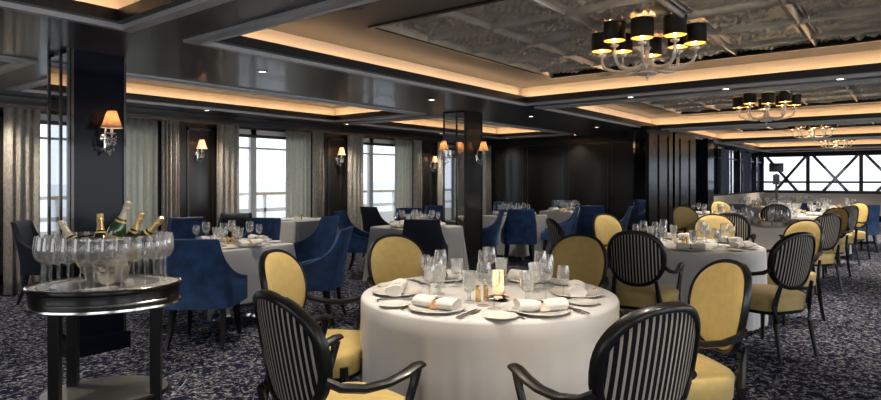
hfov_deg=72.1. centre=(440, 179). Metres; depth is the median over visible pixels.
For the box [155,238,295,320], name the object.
tablecloth
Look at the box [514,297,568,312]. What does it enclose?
rolled napkin
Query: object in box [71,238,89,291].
stemmed glass
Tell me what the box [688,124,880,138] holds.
ceiling
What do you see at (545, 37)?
ceiling panel
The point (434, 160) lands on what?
wall sconce
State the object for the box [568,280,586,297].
rolled napkin
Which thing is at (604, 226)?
armchair
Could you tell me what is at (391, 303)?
plate
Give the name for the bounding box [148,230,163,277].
stemmed glass
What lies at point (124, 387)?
shelf
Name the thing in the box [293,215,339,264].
velvet chair
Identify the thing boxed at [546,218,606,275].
armchair
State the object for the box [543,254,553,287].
wine glass
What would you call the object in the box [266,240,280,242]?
plate
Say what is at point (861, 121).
trim
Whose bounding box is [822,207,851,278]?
armchair
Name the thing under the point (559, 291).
dinner plate
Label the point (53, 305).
serving table
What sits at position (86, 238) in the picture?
stemmed glass
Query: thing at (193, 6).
trim
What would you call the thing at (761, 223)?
rolled napkin
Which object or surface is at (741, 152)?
window
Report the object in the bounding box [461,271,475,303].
goblet
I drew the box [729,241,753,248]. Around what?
rolled napkin
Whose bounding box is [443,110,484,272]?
pillar
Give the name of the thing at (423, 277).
dinner plate
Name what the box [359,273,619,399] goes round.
tablecloth
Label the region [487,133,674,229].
wall
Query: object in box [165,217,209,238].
velvet chair
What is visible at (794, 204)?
tablecloth
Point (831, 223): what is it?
armchair
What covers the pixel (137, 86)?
ceiling
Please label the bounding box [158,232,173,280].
stemmed glass
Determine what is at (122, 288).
stemmed glass
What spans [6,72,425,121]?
trim
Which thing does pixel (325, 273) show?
velvet chair
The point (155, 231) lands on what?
stemmed glass
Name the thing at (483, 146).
wall sconce
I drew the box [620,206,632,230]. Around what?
velvet chair
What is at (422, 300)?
rolled napkin
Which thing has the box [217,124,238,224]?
curtain
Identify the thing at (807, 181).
window
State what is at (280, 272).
armchair
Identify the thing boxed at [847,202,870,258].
armchair
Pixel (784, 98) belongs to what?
chandelier
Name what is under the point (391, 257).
armchair
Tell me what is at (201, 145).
wall sconce
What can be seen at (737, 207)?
velvet chair
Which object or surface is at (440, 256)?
wine glass
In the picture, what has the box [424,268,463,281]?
rolled napkin
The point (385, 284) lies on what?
plate
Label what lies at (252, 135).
window
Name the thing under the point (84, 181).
pillar
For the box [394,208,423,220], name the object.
velvet chair
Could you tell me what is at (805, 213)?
rolled napkin
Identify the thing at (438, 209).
velvet chair
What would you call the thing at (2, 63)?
trim
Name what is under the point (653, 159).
column
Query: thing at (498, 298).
butter dish
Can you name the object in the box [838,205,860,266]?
armchair
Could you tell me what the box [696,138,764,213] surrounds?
wall
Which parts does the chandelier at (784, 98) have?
lamp shade, arm, lamp shade, arm, lamp shade, lamp shade, arm, lamp shade, lamp shade, lamp shade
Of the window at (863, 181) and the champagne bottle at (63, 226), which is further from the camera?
the window at (863, 181)
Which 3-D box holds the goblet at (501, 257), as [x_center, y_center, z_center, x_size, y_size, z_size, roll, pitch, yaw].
[0.373,0.564,3.719,0.082,0.164,0.082,0,0,38]
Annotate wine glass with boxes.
[420,254,430,287]
[429,256,443,297]
[434,250,446,287]
[476,261,491,306]
[477,250,487,280]
[487,270,500,309]
[534,250,546,289]
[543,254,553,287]
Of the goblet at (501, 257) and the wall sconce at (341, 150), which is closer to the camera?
the goblet at (501, 257)
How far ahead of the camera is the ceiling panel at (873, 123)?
14.67 m
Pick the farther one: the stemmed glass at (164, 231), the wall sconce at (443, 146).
the wall sconce at (443, 146)
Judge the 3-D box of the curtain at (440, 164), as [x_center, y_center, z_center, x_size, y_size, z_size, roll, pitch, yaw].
[0.086,0.255,13.999,0.118,2.250,0.386,0,0,38]
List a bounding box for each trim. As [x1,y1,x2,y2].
[0,0,232,32]
[0,55,37,74]
[0,61,10,65]
[0,95,487,295]
[1,0,191,23]
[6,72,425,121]
[183,0,880,105]
[348,115,574,138]
[491,141,631,215]
[534,78,880,129]
[669,120,880,142]
[721,137,880,149]
[759,147,880,152]
[770,148,880,151]
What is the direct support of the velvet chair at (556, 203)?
on the floor
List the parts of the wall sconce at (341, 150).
lamp shade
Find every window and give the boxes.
[40,114,158,256]
[239,129,285,216]
[363,138,394,206]
[719,149,720,193]
[729,151,737,192]
[741,152,742,191]
[757,155,761,190]
[764,156,809,189]
[810,155,862,190]
[863,181,880,182]
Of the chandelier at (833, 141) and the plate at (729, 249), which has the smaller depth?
the plate at (729, 249)
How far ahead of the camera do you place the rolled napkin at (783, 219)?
9.04 m
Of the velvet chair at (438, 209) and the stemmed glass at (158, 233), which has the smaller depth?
the stemmed glass at (158, 233)
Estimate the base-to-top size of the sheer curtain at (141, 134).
2.220 m
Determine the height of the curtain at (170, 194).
2.250 m
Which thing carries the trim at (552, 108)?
attached to the ceiling at (159, 50)
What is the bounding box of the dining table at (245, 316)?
[199,307,254,324]
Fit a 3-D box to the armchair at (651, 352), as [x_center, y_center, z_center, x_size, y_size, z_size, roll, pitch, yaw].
[0.622,0.903,2.250,0.626,1.000,0.634,0,0,-27]
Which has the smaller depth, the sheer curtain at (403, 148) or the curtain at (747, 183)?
the sheer curtain at (403, 148)
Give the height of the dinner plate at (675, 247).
0.019 m
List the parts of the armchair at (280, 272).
leg, frame, backrest, armrest, armrest, seat, leg, seat frame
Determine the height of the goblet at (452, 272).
0.164 m
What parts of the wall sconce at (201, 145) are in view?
lamp shade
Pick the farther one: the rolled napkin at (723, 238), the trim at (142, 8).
the rolled napkin at (723, 238)
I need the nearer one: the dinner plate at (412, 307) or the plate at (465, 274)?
the dinner plate at (412, 307)
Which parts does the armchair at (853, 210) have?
seat, frame, leg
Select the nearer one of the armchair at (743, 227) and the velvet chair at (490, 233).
the armchair at (743, 227)
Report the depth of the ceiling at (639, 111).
10.86 m
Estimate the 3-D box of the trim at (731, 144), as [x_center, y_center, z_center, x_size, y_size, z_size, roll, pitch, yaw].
[11.161,-1.012,17.127,4.880,0.033,4.880,0,0,38]
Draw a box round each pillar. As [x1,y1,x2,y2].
[47,48,130,357]
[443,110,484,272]
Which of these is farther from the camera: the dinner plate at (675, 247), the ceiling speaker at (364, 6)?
the dinner plate at (675, 247)
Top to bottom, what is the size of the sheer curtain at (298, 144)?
2.220 m
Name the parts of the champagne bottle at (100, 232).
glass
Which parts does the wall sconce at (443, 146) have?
lamp shade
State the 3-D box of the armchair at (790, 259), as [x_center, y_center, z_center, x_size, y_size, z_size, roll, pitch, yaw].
[2.710,0.903,4.970,0.626,1.000,0.634,0,0,-22]
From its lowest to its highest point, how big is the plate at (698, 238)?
0.013 m
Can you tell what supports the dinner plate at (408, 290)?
on the tablecloth at (468, 357)
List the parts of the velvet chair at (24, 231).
leg, backrest, leg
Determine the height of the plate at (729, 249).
0.013 m
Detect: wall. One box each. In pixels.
[0,107,437,285]
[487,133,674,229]
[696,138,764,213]
[763,150,880,221]
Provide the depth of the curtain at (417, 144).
13.24 m
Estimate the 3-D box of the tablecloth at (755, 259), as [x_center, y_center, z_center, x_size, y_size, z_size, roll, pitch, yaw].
[2.452,0.999,6.099,1.518,0.702,1.514,0,0,-3]
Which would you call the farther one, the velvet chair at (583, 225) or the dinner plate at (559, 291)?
the velvet chair at (583, 225)
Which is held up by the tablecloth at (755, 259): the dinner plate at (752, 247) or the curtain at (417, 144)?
the dinner plate at (752, 247)
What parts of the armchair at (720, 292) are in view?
armrest, leg, seat, backrest, frame, armrest, leg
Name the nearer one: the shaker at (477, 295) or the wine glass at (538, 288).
the shaker at (477, 295)
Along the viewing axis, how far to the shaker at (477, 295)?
3.21 m
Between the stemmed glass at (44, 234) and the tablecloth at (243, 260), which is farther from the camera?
the tablecloth at (243, 260)
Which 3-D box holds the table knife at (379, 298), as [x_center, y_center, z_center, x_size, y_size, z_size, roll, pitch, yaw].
[-0.229,0.641,3.272,0.230,0.006,0.016,0,0,-6]
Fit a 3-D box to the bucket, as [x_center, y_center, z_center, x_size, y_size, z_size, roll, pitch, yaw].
[-1.809,0.432,3.281,0.350,0.254,0.350,0,0,28]
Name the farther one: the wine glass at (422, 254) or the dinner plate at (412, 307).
the wine glass at (422, 254)
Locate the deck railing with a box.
[40,190,394,239]
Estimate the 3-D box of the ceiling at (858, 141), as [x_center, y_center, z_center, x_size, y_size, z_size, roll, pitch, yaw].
[11.161,-1.232,17.127,4.990,0.287,4.990,0,0,38]
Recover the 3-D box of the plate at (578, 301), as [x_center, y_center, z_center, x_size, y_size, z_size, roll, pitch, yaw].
[0.747,0.640,3.160,0.163,0.013,0.163,0,0,38]
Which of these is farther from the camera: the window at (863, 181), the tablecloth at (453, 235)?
the window at (863, 181)
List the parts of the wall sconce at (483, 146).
lamp shade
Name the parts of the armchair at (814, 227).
leg, seat, backrest, frame, armrest, leg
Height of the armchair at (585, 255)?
1.000 m
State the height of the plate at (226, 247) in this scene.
0.013 m
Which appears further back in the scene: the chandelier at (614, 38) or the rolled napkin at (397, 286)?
the chandelier at (614, 38)
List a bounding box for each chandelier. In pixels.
[591,14,706,79]
[732,91,800,123]
[788,124,836,140]
[817,140,854,148]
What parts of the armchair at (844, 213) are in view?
leg, frame, seat, backrest, armrest, leg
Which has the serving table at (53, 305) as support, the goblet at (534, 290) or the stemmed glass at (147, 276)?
the stemmed glass at (147, 276)
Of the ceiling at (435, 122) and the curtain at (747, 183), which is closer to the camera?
the ceiling at (435, 122)
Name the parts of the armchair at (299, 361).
leg, frame, armrest, seat, armrest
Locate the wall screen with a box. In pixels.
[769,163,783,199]
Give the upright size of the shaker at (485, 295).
0.084 m
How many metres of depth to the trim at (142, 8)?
3.72 m
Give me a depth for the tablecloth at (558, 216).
12.41 m
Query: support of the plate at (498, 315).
on the tablecloth at (468, 357)
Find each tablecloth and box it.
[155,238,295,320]
[280,217,338,242]
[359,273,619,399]
[362,225,469,280]
[483,214,550,260]
[539,210,578,241]
[606,238,767,330]
[746,206,791,217]
[748,221,821,275]
[759,212,851,255]
[767,202,823,209]
[822,207,872,240]
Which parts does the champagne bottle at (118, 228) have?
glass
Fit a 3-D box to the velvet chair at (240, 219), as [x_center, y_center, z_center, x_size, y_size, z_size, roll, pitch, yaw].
[-2.885,0.940,8.409,0.624,0.930,0.706,0,0,-10]
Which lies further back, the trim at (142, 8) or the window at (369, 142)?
the window at (369, 142)
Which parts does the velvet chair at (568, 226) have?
seat, leg, backrest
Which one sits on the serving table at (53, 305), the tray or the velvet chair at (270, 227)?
the tray
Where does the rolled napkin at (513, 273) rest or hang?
on the dinner plate at (507, 277)
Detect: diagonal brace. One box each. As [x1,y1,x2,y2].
[765,157,805,189]
[812,155,858,190]
[865,155,880,190]
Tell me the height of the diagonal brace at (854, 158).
1.996 m
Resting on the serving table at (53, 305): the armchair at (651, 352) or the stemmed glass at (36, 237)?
the stemmed glass at (36, 237)
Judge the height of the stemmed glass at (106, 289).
0.267 m
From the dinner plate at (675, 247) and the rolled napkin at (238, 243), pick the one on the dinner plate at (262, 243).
the rolled napkin at (238, 243)
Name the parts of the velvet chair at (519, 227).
leg, backrest, leg, leg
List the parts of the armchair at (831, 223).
leg, seat frame, seat, frame, leg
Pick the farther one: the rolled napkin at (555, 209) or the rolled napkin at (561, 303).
the rolled napkin at (555, 209)
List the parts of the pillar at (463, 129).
mirror panel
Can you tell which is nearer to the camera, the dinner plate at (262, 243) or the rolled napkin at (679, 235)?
the dinner plate at (262, 243)
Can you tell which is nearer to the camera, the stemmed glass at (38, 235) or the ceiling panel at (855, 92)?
the stemmed glass at (38, 235)
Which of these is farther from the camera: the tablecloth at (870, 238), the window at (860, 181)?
the window at (860, 181)
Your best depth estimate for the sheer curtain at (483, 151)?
15.31 m
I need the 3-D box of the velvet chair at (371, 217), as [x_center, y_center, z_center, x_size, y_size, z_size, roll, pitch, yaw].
[-1.083,0.940,11.025,0.624,0.930,0.706,0,0,40]
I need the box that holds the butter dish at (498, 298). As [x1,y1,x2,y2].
[488,295,508,301]
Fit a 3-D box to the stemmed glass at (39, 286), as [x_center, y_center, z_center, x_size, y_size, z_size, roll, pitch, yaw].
[-2.096,0.427,3.183,0.081,0.267,0.082,0,0,38]
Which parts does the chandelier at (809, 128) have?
lamp shade, lamp shade, lamp shade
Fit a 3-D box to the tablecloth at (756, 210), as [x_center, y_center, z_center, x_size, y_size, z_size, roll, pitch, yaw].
[7.617,0.999,14.502,1.435,0.702,1.432,0,0,20]
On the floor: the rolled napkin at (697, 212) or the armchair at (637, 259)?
the armchair at (637, 259)
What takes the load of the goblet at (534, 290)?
on the tablecloth at (468, 357)
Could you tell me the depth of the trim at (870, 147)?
20.55 m
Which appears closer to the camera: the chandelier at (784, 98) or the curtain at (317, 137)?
the chandelier at (784, 98)
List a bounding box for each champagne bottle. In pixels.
[58,220,82,272]
[93,213,105,238]
[104,201,131,238]
[124,212,144,237]
[128,216,164,264]
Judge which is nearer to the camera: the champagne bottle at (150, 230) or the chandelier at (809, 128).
the champagne bottle at (150, 230)
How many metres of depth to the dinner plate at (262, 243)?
5.83 m
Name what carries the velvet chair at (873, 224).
on the floor
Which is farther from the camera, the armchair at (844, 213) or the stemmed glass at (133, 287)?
the armchair at (844, 213)
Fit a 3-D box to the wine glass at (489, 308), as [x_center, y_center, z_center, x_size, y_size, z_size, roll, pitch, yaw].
[0.269,0.548,3.034,0.072,0.194,0.072,0,0,38]
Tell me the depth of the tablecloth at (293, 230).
9.50 m
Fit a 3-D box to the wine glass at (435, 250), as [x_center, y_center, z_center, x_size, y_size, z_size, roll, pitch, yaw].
[0.000,0.533,3.651,0.080,0.224,0.080,0,0,38]
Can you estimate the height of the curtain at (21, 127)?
2.250 m
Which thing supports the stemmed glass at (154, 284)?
on the serving table at (53, 305)
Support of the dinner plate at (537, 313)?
on the tablecloth at (468, 357)
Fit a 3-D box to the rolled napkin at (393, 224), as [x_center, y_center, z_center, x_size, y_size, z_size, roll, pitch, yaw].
[-0.550,0.612,8.219,0.253,0.066,0.098,0,0,30]
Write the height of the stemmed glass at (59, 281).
0.267 m
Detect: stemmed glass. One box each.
[32,238,50,288]
[33,235,50,287]
[34,237,52,289]
[36,235,54,285]
[40,237,58,290]
[42,234,59,283]
[48,238,66,291]
[51,234,67,282]
[58,238,76,291]
[61,232,76,280]
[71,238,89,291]
[84,238,102,291]
[99,237,116,290]
[112,237,129,289]
[125,236,142,288]
[136,235,153,287]
[143,232,155,277]
[146,234,161,285]
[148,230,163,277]
[152,234,168,283]
[154,231,168,278]
[157,231,172,279]
[157,233,172,281]
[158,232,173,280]
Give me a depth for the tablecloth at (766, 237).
8.23 m
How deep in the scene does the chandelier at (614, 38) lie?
4.95 m
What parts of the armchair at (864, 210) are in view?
seat, backrest, frame, leg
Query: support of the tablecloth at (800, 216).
on the dining table
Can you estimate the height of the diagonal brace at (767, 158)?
1.995 m
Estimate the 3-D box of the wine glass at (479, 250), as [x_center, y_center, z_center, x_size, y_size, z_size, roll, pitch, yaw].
[0.273,0.548,3.884,0.072,0.194,0.072,0,0,38]
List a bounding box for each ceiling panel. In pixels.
[378,0,880,76]
[642,82,880,113]
[737,122,880,130]
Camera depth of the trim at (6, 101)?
9.50 m
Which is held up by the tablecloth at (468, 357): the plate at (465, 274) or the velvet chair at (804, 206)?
the plate at (465, 274)
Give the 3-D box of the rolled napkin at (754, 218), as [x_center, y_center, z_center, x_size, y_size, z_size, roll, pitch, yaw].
[4.859,0.612,9.437,0.253,0.066,0.098,0,0,25]
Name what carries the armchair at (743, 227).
on the floor
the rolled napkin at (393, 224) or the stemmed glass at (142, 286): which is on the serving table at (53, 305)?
the stemmed glass at (142, 286)
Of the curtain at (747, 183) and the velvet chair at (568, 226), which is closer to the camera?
the velvet chair at (568, 226)
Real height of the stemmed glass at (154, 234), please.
0.267 m
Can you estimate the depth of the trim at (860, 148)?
20.83 m
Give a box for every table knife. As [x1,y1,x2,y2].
[375,299,411,300]
[379,298,411,298]
[455,308,477,317]
[458,309,480,318]
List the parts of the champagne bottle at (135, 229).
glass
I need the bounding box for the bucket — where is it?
[64,234,148,285]
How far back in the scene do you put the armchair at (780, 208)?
10.32 m
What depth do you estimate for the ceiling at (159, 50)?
5.80 m
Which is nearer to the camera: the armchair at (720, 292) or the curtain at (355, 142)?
the armchair at (720, 292)
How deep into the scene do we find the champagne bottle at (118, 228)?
3.23 m
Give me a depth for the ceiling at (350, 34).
6.10 m
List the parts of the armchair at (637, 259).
leg, seat frame, frame, seat, leg, armrest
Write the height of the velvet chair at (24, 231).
0.930 m
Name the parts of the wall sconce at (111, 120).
arm, lamp shade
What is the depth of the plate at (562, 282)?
3.78 m
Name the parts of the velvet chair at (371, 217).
backrest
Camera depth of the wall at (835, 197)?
21.09 m
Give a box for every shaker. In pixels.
[475,285,480,301]
[483,285,488,300]
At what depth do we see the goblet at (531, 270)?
3.19 m
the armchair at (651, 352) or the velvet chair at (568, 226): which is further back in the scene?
the velvet chair at (568, 226)
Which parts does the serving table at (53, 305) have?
leg, leg, handle, leg, leg, push rail, push rail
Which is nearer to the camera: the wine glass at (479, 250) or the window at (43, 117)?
the wine glass at (479, 250)
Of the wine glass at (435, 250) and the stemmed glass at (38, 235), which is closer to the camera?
the stemmed glass at (38, 235)
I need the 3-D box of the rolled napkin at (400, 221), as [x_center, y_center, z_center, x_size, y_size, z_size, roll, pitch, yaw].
[-0.611,0.612,8.720,0.098,0.066,0.253,0,0,44]
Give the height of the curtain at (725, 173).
1.260 m
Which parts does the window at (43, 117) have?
frame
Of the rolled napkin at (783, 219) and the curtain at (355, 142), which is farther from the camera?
the curtain at (355, 142)
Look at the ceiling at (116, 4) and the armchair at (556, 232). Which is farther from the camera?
the armchair at (556, 232)
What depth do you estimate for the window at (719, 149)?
17.56 m
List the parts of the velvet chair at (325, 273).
backrest, leg, leg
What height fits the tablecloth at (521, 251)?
0.792 m
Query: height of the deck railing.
1.220 m
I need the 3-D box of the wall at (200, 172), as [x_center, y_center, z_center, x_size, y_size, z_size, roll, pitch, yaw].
[-4.067,0.185,9.034,0.150,2.430,17.200,0,0,38]
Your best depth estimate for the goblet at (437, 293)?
3.41 m
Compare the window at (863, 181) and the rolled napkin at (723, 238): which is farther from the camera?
the window at (863, 181)
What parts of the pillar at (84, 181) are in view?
mirror panel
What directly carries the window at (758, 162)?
in the wall at (707, 166)
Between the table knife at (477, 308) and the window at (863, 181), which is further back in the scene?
the window at (863, 181)
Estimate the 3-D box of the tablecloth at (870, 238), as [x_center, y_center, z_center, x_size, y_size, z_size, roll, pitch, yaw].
[9.197,0.999,13.995,1.431,0.702,1.438,0,0,-11]
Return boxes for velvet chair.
[10,220,46,304]
[164,238,247,350]
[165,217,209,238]
[214,213,251,237]
[241,217,280,240]
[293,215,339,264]
[302,226,353,324]
[335,211,369,269]
[360,206,390,256]
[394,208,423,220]
[402,219,447,270]
[424,205,442,221]
[483,209,504,266]
[493,202,514,211]
[501,209,536,264]
[541,206,579,257]
[551,200,570,207]
[574,206,604,235]
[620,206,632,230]
[729,204,745,215]
[800,203,822,211]
[852,205,879,252]
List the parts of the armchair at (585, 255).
armrest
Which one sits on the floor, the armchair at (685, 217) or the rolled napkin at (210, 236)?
the armchair at (685, 217)
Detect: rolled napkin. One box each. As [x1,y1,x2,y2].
[196,234,220,239]
[235,238,262,246]
[248,234,268,241]
[385,278,407,297]
[389,220,403,223]
[391,222,403,226]
[411,293,462,311]
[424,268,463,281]
[508,269,548,282]
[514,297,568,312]
[554,208,566,210]
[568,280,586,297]
[664,233,688,238]
[676,242,705,250]
[695,211,709,213]
[716,235,742,241]
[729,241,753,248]
[746,217,760,220]
[760,222,781,225]
[782,218,799,222]
[804,212,821,215]
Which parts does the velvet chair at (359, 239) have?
leg, backrest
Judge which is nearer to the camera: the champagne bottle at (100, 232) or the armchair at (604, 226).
the champagne bottle at (100, 232)
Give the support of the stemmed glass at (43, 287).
on the serving table at (53, 305)
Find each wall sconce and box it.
[100,110,122,154]
[195,140,207,160]
[336,147,345,166]
[430,156,438,171]
[438,141,450,164]
[475,141,488,163]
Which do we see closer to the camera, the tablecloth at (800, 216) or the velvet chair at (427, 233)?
the velvet chair at (427, 233)
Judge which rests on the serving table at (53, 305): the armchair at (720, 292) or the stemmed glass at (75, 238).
the stemmed glass at (75, 238)
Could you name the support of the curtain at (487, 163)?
hanging from the wall at (587, 162)
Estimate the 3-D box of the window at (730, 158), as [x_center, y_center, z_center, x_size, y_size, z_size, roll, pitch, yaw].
[8.958,-0.250,18.645,0.050,1.300,1.460,0,0,38]
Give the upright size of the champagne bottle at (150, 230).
0.275 m
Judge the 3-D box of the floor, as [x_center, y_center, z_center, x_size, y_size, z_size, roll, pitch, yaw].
[5.417,1.450,9.096,14.700,0.100,29.000,0,0,38]
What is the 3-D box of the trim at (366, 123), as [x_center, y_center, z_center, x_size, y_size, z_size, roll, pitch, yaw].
[0.668,-1.012,12.139,2.080,0.033,4.880,0,0,38]
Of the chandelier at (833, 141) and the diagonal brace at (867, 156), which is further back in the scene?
the diagonal brace at (867, 156)
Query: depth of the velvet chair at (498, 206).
13.27 m
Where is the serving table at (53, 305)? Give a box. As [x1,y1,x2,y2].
[22,274,196,399]
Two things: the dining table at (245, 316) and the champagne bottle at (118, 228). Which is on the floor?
the dining table at (245, 316)
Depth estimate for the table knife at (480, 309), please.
2.88 m
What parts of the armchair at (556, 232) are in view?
frame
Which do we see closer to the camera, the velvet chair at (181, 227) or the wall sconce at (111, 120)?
the wall sconce at (111, 120)
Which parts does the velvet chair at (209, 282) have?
leg, leg, backrest, leg, leg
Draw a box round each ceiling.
[0,0,880,152]
[77,0,139,8]
[126,78,379,115]
[240,0,880,96]
[395,118,539,133]
[576,98,880,124]
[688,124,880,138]
[744,139,880,146]
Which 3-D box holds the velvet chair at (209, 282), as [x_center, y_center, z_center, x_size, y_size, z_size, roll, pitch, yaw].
[-2.030,0.940,5.196,0.624,0.930,0.706,0,0,-4]
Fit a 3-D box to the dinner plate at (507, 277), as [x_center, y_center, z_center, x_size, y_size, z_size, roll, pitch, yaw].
[0.560,0.637,3.872,0.284,0.019,0.284,0,0,38]
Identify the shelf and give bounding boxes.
[36,375,169,399]
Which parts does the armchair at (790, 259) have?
armrest, leg, seat frame, seat, leg, frame, leg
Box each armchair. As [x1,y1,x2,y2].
[252,289,425,399]
[258,249,361,398]
[366,234,426,287]
[507,301,700,399]
[545,234,608,288]
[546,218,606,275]
[592,213,622,250]
[607,230,684,309]
[619,259,751,399]
[671,206,698,236]
[693,214,736,239]
[710,201,732,213]
[720,212,755,242]
[749,232,818,361]
[760,204,790,221]
[766,219,825,325]
[778,213,843,295]
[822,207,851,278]
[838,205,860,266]
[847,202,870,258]
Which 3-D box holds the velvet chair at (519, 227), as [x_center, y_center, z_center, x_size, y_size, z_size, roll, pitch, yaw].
[1.329,0.940,10.196,0.624,0.930,0.706,0,0,3]
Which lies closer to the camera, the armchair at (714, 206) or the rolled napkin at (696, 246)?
the rolled napkin at (696, 246)
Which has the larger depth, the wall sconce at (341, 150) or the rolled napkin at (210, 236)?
the wall sconce at (341, 150)
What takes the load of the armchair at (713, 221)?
on the floor
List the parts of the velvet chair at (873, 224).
backrest, leg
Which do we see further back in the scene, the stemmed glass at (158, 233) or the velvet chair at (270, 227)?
the velvet chair at (270, 227)
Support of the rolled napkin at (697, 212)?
on the dinner plate
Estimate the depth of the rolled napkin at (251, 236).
6.35 m
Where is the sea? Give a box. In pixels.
[40,183,880,231]
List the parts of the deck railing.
rail, post, post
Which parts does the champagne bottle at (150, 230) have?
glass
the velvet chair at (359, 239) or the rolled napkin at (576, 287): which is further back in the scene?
the velvet chair at (359, 239)
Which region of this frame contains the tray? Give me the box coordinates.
[27,275,177,291]
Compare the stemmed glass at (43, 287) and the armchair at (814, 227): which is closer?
the stemmed glass at (43, 287)
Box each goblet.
[432,264,445,294]
[450,258,462,286]
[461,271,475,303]
[495,257,507,285]
[519,270,534,293]
[528,262,541,292]
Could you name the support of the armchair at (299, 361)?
on the floor
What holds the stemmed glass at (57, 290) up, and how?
on the serving table at (53, 305)
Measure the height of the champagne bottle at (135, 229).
0.326 m
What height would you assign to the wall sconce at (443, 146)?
0.365 m
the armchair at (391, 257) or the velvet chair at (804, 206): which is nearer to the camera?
the armchair at (391, 257)
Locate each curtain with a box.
[3,107,39,294]
[126,118,157,273]
[161,120,179,244]
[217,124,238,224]
[286,131,310,217]
[312,132,323,217]
[347,135,362,229]
[395,139,411,213]
[413,140,421,207]
[437,142,442,204]
[483,151,483,214]
[484,146,491,214]
[721,149,729,192]
[743,152,751,191]
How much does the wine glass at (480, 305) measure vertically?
0.224 m
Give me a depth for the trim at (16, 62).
5.19 m
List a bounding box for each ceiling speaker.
[344,4,367,10]
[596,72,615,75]
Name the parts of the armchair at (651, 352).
armrest, frame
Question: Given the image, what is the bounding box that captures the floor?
[0,222,880,399]
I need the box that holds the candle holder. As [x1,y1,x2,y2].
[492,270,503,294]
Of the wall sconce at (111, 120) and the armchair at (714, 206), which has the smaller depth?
the wall sconce at (111, 120)
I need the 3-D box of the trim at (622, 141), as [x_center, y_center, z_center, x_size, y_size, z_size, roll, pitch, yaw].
[2.900,0.275,14.233,4.400,2.250,0.020,0,0,38]
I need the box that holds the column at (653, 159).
[632,126,695,237]
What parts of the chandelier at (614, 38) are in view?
lamp shade, lamp shade, arm, lamp shade, arm, arm, lamp shade, arm, lamp shade, arm, arm, lamp shade, arm, lamp shade, lamp shade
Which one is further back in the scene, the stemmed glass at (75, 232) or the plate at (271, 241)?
the plate at (271, 241)
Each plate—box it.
[221,246,237,248]
[234,243,263,246]
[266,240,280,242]
[372,286,421,295]
[377,282,390,286]
[379,300,410,307]
[409,304,464,312]
[422,276,465,281]
[463,273,483,276]
[484,311,517,319]
[506,276,549,282]
[512,305,570,315]
[551,280,569,284]
[551,287,602,297]
[568,298,598,305]
[675,247,706,250]
[692,237,706,239]
[725,245,757,248]
[726,248,744,250]
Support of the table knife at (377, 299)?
on the tablecloth at (468, 357)
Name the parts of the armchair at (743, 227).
armrest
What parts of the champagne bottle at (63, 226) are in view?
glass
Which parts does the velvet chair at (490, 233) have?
leg, backrest, leg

